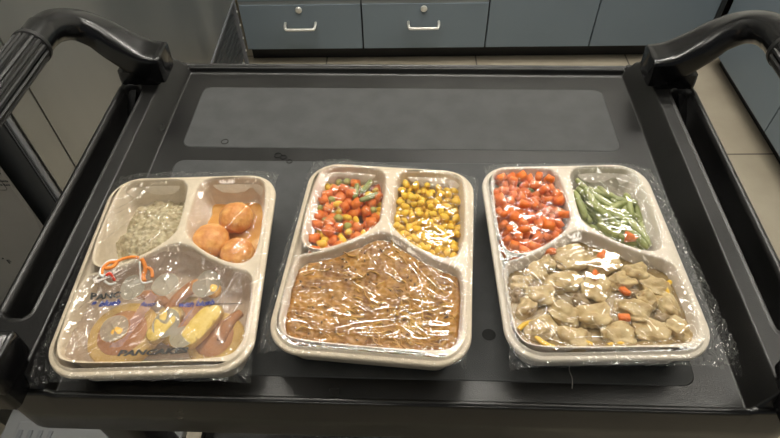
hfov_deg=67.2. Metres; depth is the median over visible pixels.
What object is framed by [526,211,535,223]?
carrot dice
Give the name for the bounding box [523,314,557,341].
chicken piece
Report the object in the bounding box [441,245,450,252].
corn kernel
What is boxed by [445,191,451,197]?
corn kernel
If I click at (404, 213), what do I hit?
corn kernel
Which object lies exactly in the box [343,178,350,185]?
pea
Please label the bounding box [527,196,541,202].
carrot dice
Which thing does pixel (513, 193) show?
carrot dice
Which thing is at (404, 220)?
corn kernel
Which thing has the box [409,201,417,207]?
corn kernel
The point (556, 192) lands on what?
carrot dice
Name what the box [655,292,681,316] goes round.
chicken piece
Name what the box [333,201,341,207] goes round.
corn kernel
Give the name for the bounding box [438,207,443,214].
corn kernel
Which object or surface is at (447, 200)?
corn kernel
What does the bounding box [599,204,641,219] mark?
bean
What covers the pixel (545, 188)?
carrot dice
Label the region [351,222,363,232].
carrot dice
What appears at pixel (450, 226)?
corn kernel
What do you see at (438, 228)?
corn kernel
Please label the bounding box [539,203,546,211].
carrot dice
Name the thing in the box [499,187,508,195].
carrot dice
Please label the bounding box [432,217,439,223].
corn kernel
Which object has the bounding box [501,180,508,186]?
carrot dice
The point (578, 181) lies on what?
bean
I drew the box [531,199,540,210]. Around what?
carrot dice
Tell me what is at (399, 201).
corn kernel
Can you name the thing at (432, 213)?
corn kernel
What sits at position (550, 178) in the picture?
carrot dice
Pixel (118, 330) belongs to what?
topping
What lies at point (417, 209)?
corn kernel
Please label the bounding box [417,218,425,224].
corn kernel
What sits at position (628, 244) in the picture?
bean
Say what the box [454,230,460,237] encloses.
corn kernel
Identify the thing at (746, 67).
base cabinet
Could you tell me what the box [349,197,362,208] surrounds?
carrot dice
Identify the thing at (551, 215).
carrot dice
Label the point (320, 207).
pea
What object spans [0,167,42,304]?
carton
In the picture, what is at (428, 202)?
corn kernel
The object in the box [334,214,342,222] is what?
pea
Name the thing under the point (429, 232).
corn kernel
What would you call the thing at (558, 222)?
carrot dice
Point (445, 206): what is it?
corn kernel
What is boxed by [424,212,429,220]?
corn kernel
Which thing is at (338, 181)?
pea
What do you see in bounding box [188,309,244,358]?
pancake
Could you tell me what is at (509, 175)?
carrot dice
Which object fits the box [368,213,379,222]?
carrot dice
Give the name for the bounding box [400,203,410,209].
corn kernel
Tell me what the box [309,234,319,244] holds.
carrot dice
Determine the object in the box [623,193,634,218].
bean
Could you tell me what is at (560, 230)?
carrot dice
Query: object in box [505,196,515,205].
carrot dice
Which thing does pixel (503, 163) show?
plastic film
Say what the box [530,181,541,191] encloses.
carrot dice
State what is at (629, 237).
carrot dice
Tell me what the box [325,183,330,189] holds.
corn kernel
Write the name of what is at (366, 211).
carrot dice
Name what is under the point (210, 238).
ball
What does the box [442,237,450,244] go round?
corn kernel
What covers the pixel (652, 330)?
chicken piece
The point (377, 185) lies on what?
carrot dice
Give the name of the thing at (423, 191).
corn kernel
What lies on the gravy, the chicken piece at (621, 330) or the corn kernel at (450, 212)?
the chicken piece at (621, 330)
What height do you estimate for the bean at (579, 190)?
0.009 m
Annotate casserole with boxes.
[285,240,460,356]
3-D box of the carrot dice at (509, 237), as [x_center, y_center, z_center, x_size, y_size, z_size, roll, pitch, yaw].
[0.111,0.019,0.554,0.009,0.011,0.012,23,54,19]
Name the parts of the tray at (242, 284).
sausage strip, sausage strip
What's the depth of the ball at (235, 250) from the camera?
0.55 m
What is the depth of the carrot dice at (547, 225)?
0.55 m
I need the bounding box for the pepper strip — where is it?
[607,341,624,344]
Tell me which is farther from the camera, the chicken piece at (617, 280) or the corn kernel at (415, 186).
the corn kernel at (415, 186)
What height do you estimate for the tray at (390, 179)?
0.043 m
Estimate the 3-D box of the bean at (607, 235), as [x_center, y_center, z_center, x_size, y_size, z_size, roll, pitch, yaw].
[0.225,0.020,0.563,0.043,0.009,0.009,17,52,15]
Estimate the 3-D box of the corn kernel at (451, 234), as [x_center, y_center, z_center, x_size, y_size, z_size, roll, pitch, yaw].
[0.062,0.015,0.572,0.008,0.007,0.009,6,50,7]
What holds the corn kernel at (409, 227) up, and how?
on the corn kernel
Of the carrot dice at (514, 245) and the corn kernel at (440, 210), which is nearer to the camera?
the carrot dice at (514, 245)
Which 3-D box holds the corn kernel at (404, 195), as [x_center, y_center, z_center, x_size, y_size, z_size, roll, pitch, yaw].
[0.016,-0.023,0.600,0.008,0.010,0.009,29,56,23]
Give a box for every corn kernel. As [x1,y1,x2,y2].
[316,240,326,247]
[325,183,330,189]
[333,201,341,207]
[335,208,341,213]
[342,214,351,220]
[345,229,351,234]
[353,216,358,222]
[393,222,399,229]
[394,215,400,222]
[396,199,404,204]
[398,187,405,192]
[399,225,405,230]
[399,230,405,237]
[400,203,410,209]
[400,209,409,217]
[401,192,408,200]
[401,217,407,223]
[402,179,409,188]
[405,223,412,231]
[408,194,417,200]
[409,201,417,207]
[409,213,414,221]
[412,181,418,189]
[412,235,419,242]
[413,225,421,232]
[414,207,422,214]
[416,211,423,216]
[417,200,424,205]
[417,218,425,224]
[417,231,424,237]
[421,189,427,194]
[422,234,430,241]
[422,244,430,251]
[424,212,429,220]
[424,224,432,230]
[425,190,432,198]
[426,200,433,205]
[426,230,432,239]
[427,204,433,209]
[427,219,432,227]
[427,240,434,248]
[428,211,436,216]
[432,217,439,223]
[433,199,440,207]
[433,235,439,242]
[434,196,442,202]
[434,246,442,253]
[435,225,443,232]
[436,184,441,191]
[437,190,444,196]
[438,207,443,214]
[439,230,449,237]
[440,213,449,222]
[441,203,451,209]
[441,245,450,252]
[442,198,450,203]
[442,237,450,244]
[444,248,449,256]
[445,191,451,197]
[446,210,453,215]
[447,223,453,229]
[449,230,454,237]
[449,239,456,245]
[450,188,458,193]
[450,244,458,251]
[450,252,456,257]
[451,198,460,205]
[452,208,458,214]
[452,214,459,221]
[453,224,459,230]
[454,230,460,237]
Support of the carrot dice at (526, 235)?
on the carrot dice
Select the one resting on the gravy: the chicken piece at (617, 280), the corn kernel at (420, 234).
the chicken piece at (617, 280)
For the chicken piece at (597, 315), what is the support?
on the gravy
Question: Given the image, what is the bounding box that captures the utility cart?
[0,8,779,437]
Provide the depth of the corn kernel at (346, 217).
0.58 m
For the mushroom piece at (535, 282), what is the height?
0.012 m
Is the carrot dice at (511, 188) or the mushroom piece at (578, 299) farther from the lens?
the carrot dice at (511, 188)
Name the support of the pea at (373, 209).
in the tray at (390, 179)
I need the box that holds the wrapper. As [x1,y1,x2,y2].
[90,255,219,355]
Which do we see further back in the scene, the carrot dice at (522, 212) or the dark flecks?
the carrot dice at (522, 212)
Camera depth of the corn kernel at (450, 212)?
0.58 m
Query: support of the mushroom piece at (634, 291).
in the gravy
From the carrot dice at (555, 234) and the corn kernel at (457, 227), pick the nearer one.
the carrot dice at (555, 234)
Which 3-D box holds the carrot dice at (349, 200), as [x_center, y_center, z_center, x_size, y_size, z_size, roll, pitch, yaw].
[-0.043,-0.017,0.602,0.010,0.011,0.011,-28,54,-21]
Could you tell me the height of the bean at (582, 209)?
0.008 m
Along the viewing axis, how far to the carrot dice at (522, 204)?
0.57 m
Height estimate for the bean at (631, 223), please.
0.009 m
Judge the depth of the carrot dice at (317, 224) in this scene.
0.58 m
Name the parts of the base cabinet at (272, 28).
drawer, drawer rail, handle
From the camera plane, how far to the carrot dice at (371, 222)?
0.57 m
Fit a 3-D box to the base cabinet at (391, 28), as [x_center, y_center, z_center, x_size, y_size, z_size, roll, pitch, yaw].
[0.130,-1.082,2.196,0.478,0.870,0.538,0,49,1]
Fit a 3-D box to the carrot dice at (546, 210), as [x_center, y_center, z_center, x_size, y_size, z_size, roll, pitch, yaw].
[0.153,-0.007,0.573,0.007,0.010,0.013,16,52,15]
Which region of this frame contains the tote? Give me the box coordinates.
[0,410,186,437]
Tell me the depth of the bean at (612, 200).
0.59 m
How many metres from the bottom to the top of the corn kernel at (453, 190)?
0.006 m
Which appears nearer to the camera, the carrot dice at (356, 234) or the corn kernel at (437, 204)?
the carrot dice at (356, 234)
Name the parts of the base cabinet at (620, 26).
corner filler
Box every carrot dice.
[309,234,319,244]
[312,219,322,229]
[314,209,324,219]
[318,195,329,205]
[321,190,332,196]
[321,224,335,237]
[322,202,333,214]
[323,215,335,227]
[328,235,338,245]
[329,184,338,195]
[334,192,345,201]
[334,222,342,232]
[337,183,348,194]
[339,200,349,213]
[342,228,353,240]
[343,198,351,204]
[345,188,355,197]
[347,207,361,218]
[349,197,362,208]
[350,179,360,186]
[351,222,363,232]
[351,231,360,238]
[361,206,371,216]
[366,199,376,207]
[366,217,376,228]
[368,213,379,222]
[371,184,380,191]
[374,191,382,204]
[494,192,506,206]
[495,173,506,182]
[495,206,502,216]
[498,209,509,219]
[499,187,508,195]
[499,218,509,223]
[499,220,508,229]
[500,229,507,238]
[500,234,512,244]
[500,245,506,260]
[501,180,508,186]
[501,203,509,209]
[503,206,514,217]
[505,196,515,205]
[506,172,515,183]
[506,225,513,233]
[508,176,517,186]
[508,191,517,201]
[508,240,519,249]
[509,184,519,193]
[509,211,522,224]
[510,224,517,236]
[510,250,519,259]
[513,231,522,243]
[515,170,526,182]
[515,192,526,201]
[516,225,530,233]
[517,199,531,209]
[517,208,528,216]
[518,218,527,226]
[518,244,531,254]
[519,181,529,188]
[519,187,531,197]
[520,239,528,245]
[522,232,530,238]
[525,173,534,182]
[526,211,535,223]
[526,240,541,250]
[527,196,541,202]
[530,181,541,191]
[530,226,537,237]
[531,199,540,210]
[531,231,543,242]
[532,191,541,196]
[532,210,541,218]
[534,171,542,180]
[534,218,543,230]
[537,183,549,194]
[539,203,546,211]
[542,196,553,203]
[542,206,550,217]
[542,220,554,231]
[543,231,551,241]
[545,174,554,183]
[547,204,555,212]
[547,213,556,219]
[548,183,555,193]
[549,230,558,241]
[550,226,563,234]
[551,189,562,196]
[551,195,564,205]
[552,206,565,213]
[555,210,568,217]
[555,218,564,228]
[624,231,637,241]
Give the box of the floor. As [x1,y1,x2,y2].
[0,0,779,437]
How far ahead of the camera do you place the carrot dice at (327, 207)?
0.59 m
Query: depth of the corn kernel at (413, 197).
0.59 m
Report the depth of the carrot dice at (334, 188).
0.60 m
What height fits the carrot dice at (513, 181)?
0.011 m
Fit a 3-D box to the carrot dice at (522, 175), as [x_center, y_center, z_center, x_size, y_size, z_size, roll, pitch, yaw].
[0.134,-0.044,0.598,0.012,0.010,0.009,-21,52,-16]
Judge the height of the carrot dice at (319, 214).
0.013 m
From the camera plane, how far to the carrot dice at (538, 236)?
0.55 m
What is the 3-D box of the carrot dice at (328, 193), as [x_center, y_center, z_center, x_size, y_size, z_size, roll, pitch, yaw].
[-0.065,-0.024,0.607,0.012,0.014,0.012,-17,51,-13]
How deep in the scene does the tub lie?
1.31 m
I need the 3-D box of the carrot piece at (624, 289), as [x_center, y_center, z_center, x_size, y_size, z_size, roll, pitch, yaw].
[0.204,0.063,0.510,0.007,0.008,0.010,-20,52,-15]
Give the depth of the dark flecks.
0.51 m
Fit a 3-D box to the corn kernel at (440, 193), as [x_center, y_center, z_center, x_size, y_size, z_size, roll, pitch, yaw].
[0.053,-0.026,0.601,0.009,0.006,0.007,1,49,2]
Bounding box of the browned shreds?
[292,240,458,349]
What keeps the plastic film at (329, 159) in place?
on the tray at (390, 179)
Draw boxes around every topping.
[111,327,127,342]
[208,284,221,297]
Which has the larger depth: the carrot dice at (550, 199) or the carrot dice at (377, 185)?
the carrot dice at (377, 185)
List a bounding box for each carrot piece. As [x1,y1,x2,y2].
[545,247,555,254]
[590,269,598,279]
[596,249,607,258]
[618,286,631,295]
[618,313,630,321]
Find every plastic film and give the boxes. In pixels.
[28,171,273,378]
[282,159,476,262]
[491,163,741,374]
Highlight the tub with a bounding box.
[0,409,12,425]
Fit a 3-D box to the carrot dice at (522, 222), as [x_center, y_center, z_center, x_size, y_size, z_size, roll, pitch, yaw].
[0.128,0.006,0.563,0.009,0.011,0.007,31,57,25]
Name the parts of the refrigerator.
panel, corner trim, panel, rail, corner post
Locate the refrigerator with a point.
(46, 135)
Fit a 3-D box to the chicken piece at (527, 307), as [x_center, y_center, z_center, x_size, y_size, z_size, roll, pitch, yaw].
[0.118,0.077,0.507,0.017,0.017,0.026,18,52,16]
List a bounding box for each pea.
[317,205,323,210]
[328,196,334,203]
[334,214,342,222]
[335,179,342,185]
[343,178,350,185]
[343,222,351,229]
[370,207,376,213]
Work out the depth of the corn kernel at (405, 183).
0.61 m
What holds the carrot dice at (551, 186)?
on the carrot dice
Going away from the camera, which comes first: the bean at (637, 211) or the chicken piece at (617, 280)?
the chicken piece at (617, 280)
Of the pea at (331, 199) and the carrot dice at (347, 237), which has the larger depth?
the pea at (331, 199)
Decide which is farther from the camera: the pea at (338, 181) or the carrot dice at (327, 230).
the pea at (338, 181)
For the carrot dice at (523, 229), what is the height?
0.013 m
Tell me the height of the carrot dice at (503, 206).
0.013 m
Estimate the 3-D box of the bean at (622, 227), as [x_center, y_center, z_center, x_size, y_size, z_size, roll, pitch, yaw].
[0.228,0.014,0.557,0.043,0.010,0.008,36,59,28]
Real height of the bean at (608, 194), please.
0.010 m
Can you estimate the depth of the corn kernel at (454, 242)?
0.56 m
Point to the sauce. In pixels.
(252, 234)
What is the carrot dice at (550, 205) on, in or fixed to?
in the tray at (663, 255)
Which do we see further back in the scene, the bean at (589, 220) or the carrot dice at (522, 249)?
the bean at (589, 220)
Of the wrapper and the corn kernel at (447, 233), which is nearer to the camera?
the wrapper
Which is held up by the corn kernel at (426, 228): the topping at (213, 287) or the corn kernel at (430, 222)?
the corn kernel at (430, 222)
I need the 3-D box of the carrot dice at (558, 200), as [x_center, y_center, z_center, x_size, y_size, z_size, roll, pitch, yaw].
[0.166,-0.017,0.579,0.012,0.013,0.010,22,53,19]
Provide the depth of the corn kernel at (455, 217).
0.57 m
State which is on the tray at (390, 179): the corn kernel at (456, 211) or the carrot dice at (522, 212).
the corn kernel at (456, 211)
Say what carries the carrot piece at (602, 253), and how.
on the gravy
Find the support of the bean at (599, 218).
on the bean at (585, 199)
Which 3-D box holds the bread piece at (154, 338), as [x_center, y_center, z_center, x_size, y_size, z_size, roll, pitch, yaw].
[-0.194,0.091,0.505,0.017,0.009,0.038,21,53,18]
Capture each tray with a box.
[49,176,275,380]
[271,164,473,369]
[482,165,709,365]
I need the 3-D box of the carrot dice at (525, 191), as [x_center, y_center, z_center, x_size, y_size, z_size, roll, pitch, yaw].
[0.136,-0.026,0.591,0.011,0.009,0.012,-23,53,-17]
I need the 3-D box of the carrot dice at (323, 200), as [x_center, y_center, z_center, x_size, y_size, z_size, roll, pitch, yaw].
[-0.067,-0.019,0.597,0.011,0.013,0.009,-16,51,-12]
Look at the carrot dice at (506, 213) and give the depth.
0.56 m
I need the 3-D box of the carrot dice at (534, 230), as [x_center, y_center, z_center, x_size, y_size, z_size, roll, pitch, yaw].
[0.137,0.013,0.561,0.007,0.012,0.009,30,56,24]
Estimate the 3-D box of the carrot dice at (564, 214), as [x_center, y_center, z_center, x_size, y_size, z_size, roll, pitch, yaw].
[0.166,-0.005,0.565,0.011,0.014,0.012,-16,51,-12]
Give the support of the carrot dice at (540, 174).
on the carrot dice
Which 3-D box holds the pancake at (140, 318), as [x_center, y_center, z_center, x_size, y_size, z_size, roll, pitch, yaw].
[-0.230,0.101,0.509,0.062,0.016,0.062,35,58,27]
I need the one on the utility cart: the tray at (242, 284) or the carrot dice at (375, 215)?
the tray at (242, 284)
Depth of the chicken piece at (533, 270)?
0.53 m
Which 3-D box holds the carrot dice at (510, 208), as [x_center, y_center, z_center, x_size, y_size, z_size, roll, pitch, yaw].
[0.117,-0.005,0.574,0.012,0.012,0.013,0,49,1]
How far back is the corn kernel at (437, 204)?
0.59 m
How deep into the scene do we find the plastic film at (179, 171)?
0.61 m
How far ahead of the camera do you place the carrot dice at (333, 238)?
0.57 m
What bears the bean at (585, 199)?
in the tray at (663, 255)
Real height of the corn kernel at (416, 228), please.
0.008 m
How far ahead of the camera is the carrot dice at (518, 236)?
0.55 m
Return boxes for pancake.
[87,303,156,361]
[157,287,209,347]
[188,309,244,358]
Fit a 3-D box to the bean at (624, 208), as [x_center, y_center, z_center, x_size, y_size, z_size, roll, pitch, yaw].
[0.233,-0.002,0.578,0.008,0.009,0.038,0,49,1]
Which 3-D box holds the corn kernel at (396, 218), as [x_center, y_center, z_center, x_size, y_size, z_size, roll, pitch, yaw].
[0.007,0.001,0.583,0.007,0.007,0.008,3,50,4]
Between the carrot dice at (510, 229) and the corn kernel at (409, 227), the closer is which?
the carrot dice at (510, 229)
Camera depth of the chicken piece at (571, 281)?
0.52 m
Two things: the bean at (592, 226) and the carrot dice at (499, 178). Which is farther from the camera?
the carrot dice at (499, 178)
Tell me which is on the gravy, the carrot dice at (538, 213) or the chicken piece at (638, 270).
the chicken piece at (638, 270)
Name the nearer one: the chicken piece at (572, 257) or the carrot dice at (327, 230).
the chicken piece at (572, 257)
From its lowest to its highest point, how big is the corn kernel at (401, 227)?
0.009 m
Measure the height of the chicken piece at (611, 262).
0.017 m
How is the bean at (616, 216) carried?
in the tray at (663, 255)
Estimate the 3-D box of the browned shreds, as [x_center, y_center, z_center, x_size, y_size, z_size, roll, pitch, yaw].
[-0.012,0.063,0.518,0.147,0.009,0.114,4,50,5]
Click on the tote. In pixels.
(18, 425)
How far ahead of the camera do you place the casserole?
0.51 m
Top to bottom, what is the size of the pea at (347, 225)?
0.009 m
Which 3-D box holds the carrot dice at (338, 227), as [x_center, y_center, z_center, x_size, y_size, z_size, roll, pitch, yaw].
[-0.052,0.009,0.578,0.012,0.014,0.013,-35,57,-25]
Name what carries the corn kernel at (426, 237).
on the corn kernel
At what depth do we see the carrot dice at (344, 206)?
0.59 m
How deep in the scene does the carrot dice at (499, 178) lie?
0.60 m
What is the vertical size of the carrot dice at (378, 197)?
0.012 m
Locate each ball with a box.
[192,223,229,256]
[218,202,253,232]
[220,238,254,262]
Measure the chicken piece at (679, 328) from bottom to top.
0.015 m
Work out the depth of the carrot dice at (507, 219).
0.57 m
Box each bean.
[352,183,359,198]
[359,180,372,193]
[359,192,377,202]
[573,189,587,219]
[575,178,611,205]
[575,186,599,203]
[577,208,592,223]
[583,188,599,205]
[584,197,610,227]
[586,201,617,221]
[587,199,604,231]
[589,186,613,199]
[589,224,611,238]
[596,185,637,204]
[596,193,613,203]
[597,222,635,243]
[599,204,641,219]
[602,232,643,248]
[604,209,623,221]
[605,198,627,211]
[609,222,648,249]
[610,198,642,223]
[612,217,627,238]
[617,212,651,246]
[621,206,630,217]
[621,242,638,248]
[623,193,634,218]
[633,204,645,231]
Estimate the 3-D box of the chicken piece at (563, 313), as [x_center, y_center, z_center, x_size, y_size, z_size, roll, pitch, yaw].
[0.148,0.081,0.503,0.031,0.017,0.024,23,54,20]
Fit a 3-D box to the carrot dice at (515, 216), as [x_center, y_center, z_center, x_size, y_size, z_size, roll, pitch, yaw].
[0.122,-0.001,0.566,0.014,0.014,0.010,6,50,6]
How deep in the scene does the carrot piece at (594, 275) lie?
0.52 m
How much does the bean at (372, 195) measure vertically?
0.008 m
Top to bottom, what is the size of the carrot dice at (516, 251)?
0.014 m
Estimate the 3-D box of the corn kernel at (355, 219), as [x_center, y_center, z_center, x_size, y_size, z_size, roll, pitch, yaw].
[-0.034,0.001,0.585,0.008,0.007,0.006,25,54,21]
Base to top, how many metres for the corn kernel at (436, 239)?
0.009 m
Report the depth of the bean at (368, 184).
0.60 m
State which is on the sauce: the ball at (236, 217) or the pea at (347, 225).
the ball at (236, 217)
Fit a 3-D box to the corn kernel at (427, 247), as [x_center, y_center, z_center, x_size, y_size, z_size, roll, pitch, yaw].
[0.034,0.027,0.555,0.008,0.007,0.010,18,52,16]
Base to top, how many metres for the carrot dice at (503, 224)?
0.013 m
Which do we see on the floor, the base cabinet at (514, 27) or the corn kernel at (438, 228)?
the base cabinet at (514, 27)
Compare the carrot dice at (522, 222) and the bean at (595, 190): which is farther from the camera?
the bean at (595, 190)
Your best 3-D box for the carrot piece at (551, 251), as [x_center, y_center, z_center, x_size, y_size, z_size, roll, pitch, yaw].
[0.147,0.029,0.540,0.011,0.007,0.007,0,49,1]
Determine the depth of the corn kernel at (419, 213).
0.58 m
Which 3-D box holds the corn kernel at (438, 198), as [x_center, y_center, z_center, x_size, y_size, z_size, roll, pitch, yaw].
[0.049,-0.019,0.601,0.010,0.007,0.006,-3,49,-2]
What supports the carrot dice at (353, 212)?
in the tray at (390, 179)
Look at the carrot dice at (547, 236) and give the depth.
0.55 m
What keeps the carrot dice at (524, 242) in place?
on the carrot dice
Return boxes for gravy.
[507,242,688,350]
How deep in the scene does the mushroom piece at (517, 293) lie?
0.51 m
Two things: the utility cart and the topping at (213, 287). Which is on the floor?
the utility cart
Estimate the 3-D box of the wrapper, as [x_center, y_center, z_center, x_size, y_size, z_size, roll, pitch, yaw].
[-0.194,0.072,0.509,0.145,0.014,0.110,-2,49,0]
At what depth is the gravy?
0.51 m
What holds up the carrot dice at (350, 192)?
on the carrot dice
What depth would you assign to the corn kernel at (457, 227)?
0.57 m
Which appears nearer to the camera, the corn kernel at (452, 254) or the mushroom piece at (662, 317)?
the mushroom piece at (662, 317)
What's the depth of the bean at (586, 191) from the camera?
0.59 m
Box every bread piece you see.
[146,307,184,344]
[181,305,223,349]
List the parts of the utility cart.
handle, post, textured panel, textured panel, handle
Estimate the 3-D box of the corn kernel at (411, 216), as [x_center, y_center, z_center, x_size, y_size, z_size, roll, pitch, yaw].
[0.022,-0.001,0.581,0.007,0.008,0.007,-9,50,-6]
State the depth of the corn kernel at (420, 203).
0.59 m
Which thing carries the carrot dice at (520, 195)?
on the carrot dice
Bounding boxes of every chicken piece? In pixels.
[510,275,533,289]
[515,295,537,319]
[523,261,548,285]
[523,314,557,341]
[524,284,555,305]
[537,254,555,271]
[546,270,583,294]
[547,299,578,327]
[550,244,591,271]
[552,326,591,351]
[575,301,612,328]
[581,273,610,302]
[587,252,621,274]
[600,320,636,345]
[608,271,637,291]
[613,298,652,322]
[620,261,649,279]
[632,317,672,350]
[636,289,657,311]
[638,274,671,295]
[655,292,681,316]
[665,315,692,342]
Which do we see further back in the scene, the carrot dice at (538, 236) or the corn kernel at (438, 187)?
the corn kernel at (438, 187)
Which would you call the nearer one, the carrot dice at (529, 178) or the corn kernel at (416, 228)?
the corn kernel at (416, 228)
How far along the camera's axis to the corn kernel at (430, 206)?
0.58 m
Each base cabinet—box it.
[237,0,364,57]
[361,0,488,56]
[481,0,599,55]
[581,0,727,54]
[718,0,779,148]
[765,109,779,163]
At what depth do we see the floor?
2.18 m
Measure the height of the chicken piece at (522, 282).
0.016 m
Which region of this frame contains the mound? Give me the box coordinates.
[116,201,184,262]
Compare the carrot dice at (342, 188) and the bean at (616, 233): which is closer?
the bean at (616, 233)
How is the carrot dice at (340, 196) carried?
in the tray at (390, 179)
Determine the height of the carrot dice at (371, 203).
0.014 m
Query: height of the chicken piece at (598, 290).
0.016 m
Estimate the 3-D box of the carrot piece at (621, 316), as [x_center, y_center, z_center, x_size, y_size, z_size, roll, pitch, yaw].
[0.197,0.083,0.493,0.010,0.007,0.007,6,50,6]
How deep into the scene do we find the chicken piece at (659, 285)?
0.52 m
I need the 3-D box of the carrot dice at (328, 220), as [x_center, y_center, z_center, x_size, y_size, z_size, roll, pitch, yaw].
[-0.060,0.004,0.579,0.014,0.016,0.012,-9,50,-7]
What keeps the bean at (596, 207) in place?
on the bean
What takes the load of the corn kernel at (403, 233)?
in the tray at (390, 179)
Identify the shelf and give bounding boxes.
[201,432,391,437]
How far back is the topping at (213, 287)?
0.52 m
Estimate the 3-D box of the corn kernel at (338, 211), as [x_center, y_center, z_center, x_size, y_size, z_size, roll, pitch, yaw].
[-0.052,-0.007,0.593,0.007,0.009,0.008,-2,49,0]
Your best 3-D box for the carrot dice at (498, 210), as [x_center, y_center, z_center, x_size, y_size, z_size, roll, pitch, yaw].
[0.108,-0.007,0.577,0.008,0.012,0.014,-11,50,-8]
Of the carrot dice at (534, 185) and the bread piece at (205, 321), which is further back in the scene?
the carrot dice at (534, 185)
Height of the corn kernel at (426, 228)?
0.006 m
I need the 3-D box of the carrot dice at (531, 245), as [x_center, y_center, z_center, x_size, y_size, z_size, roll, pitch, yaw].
[0.133,0.025,0.542,0.014,0.012,0.010,2,49,3]
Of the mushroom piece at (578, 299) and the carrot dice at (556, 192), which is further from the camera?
the carrot dice at (556, 192)
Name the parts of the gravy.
pepper strip, pepper strip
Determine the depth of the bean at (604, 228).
0.56 m
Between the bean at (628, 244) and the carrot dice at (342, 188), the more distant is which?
the carrot dice at (342, 188)
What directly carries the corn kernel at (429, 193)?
in the tray at (390, 179)
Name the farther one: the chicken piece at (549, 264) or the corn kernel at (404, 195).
the corn kernel at (404, 195)
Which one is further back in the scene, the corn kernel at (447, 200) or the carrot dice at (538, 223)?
the corn kernel at (447, 200)
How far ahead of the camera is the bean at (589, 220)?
0.57 m
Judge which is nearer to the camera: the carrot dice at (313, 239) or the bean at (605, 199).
the carrot dice at (313, 239)
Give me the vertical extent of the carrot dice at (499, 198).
0.014 m
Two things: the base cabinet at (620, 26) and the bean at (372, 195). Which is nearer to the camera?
the bean at (372, 195)
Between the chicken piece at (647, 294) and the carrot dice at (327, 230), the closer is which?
the chicken piece at (647, 294)
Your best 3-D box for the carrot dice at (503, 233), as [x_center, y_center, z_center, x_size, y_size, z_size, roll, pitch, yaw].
[0.110,0.014,0.563,0.011,0.012,0.011,23,54,20]
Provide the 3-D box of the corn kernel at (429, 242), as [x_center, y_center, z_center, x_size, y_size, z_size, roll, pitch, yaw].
[0.039,0.024,0.561,0.008,0.010,0.008,-22,52,-16]
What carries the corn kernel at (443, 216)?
on the corn kernel
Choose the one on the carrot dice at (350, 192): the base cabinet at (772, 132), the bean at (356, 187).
the bean at (356, 187)
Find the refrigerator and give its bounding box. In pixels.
[0,0,248,225]
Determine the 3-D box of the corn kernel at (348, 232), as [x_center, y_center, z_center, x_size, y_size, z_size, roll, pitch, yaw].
[-0.040,0.013,0.572,0.008,0.007,0.009,27,55,22]
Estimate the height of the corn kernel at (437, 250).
0.009 m
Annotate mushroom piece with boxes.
[509,287,524,302]
[524,278,539,291]
[572,293,589,306]
[623,289,640,298]
[653,310,670,321]
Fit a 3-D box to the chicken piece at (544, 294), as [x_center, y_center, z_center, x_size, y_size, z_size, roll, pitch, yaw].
[0.131,0.066,0.514,0.028,0.016,0.022,9,50,9]
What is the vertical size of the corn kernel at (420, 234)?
0.006 m
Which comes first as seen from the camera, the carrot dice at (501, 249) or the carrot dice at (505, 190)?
the carrot dice at (501, 249)
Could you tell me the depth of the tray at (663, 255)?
0.53 m
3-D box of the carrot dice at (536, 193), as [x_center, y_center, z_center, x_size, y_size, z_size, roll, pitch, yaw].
[0.147,-0.025,0.593,0.014,0.013,0.011,-11,50,-8]
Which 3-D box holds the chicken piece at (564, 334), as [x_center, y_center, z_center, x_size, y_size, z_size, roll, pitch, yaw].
[0.152,0.100,0.487,0.035,0.017,0.023,4,50,4]
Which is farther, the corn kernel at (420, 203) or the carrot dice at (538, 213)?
the corn kernel at (420, 203)
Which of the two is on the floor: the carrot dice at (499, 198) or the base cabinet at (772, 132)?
the base cabinet at (772, 132)
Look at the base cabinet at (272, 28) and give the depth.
2.25 m
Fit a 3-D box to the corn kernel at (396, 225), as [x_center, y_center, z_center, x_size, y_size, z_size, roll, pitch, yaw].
[0.006,0.007,0.575,0.009,0.008,0.007,9,50,9]
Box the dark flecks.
[296,245,448,342]
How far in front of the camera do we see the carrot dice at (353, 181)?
0.61 m
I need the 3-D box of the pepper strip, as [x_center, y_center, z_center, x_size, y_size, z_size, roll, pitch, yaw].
[0.187,0.103,0.481,0.020,0.006,0.007,-3,49,-2]
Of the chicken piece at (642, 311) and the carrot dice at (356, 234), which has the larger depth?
the carrot dice at (356, 234)
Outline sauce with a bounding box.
[208,202,262,258]
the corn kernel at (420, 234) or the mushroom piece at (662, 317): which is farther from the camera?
the corn kernel at (420, 234)
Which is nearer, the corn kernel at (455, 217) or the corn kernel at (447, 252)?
the corn kernel at (447, 252)
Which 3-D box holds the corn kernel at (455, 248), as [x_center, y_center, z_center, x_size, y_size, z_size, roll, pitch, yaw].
[0.061,0.028,0.554,0.010,0.008,0.008,-17,51,-13]
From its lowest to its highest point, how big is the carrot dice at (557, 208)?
0.010 m
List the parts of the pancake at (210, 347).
sausage strip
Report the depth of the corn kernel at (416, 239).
0.56 m
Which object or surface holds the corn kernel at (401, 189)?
on the corn kernel
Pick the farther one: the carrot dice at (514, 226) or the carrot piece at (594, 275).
the carrot dice at (514, 226)
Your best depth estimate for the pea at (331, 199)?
0.60 m
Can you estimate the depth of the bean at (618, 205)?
0.58 m
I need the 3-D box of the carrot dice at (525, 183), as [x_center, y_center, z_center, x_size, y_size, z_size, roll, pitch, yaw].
[0.137,-0.033,0.596,0.011,0.013,0.008,7,50,7]
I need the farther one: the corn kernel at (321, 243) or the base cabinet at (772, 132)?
the base cabinet at (772, 132)

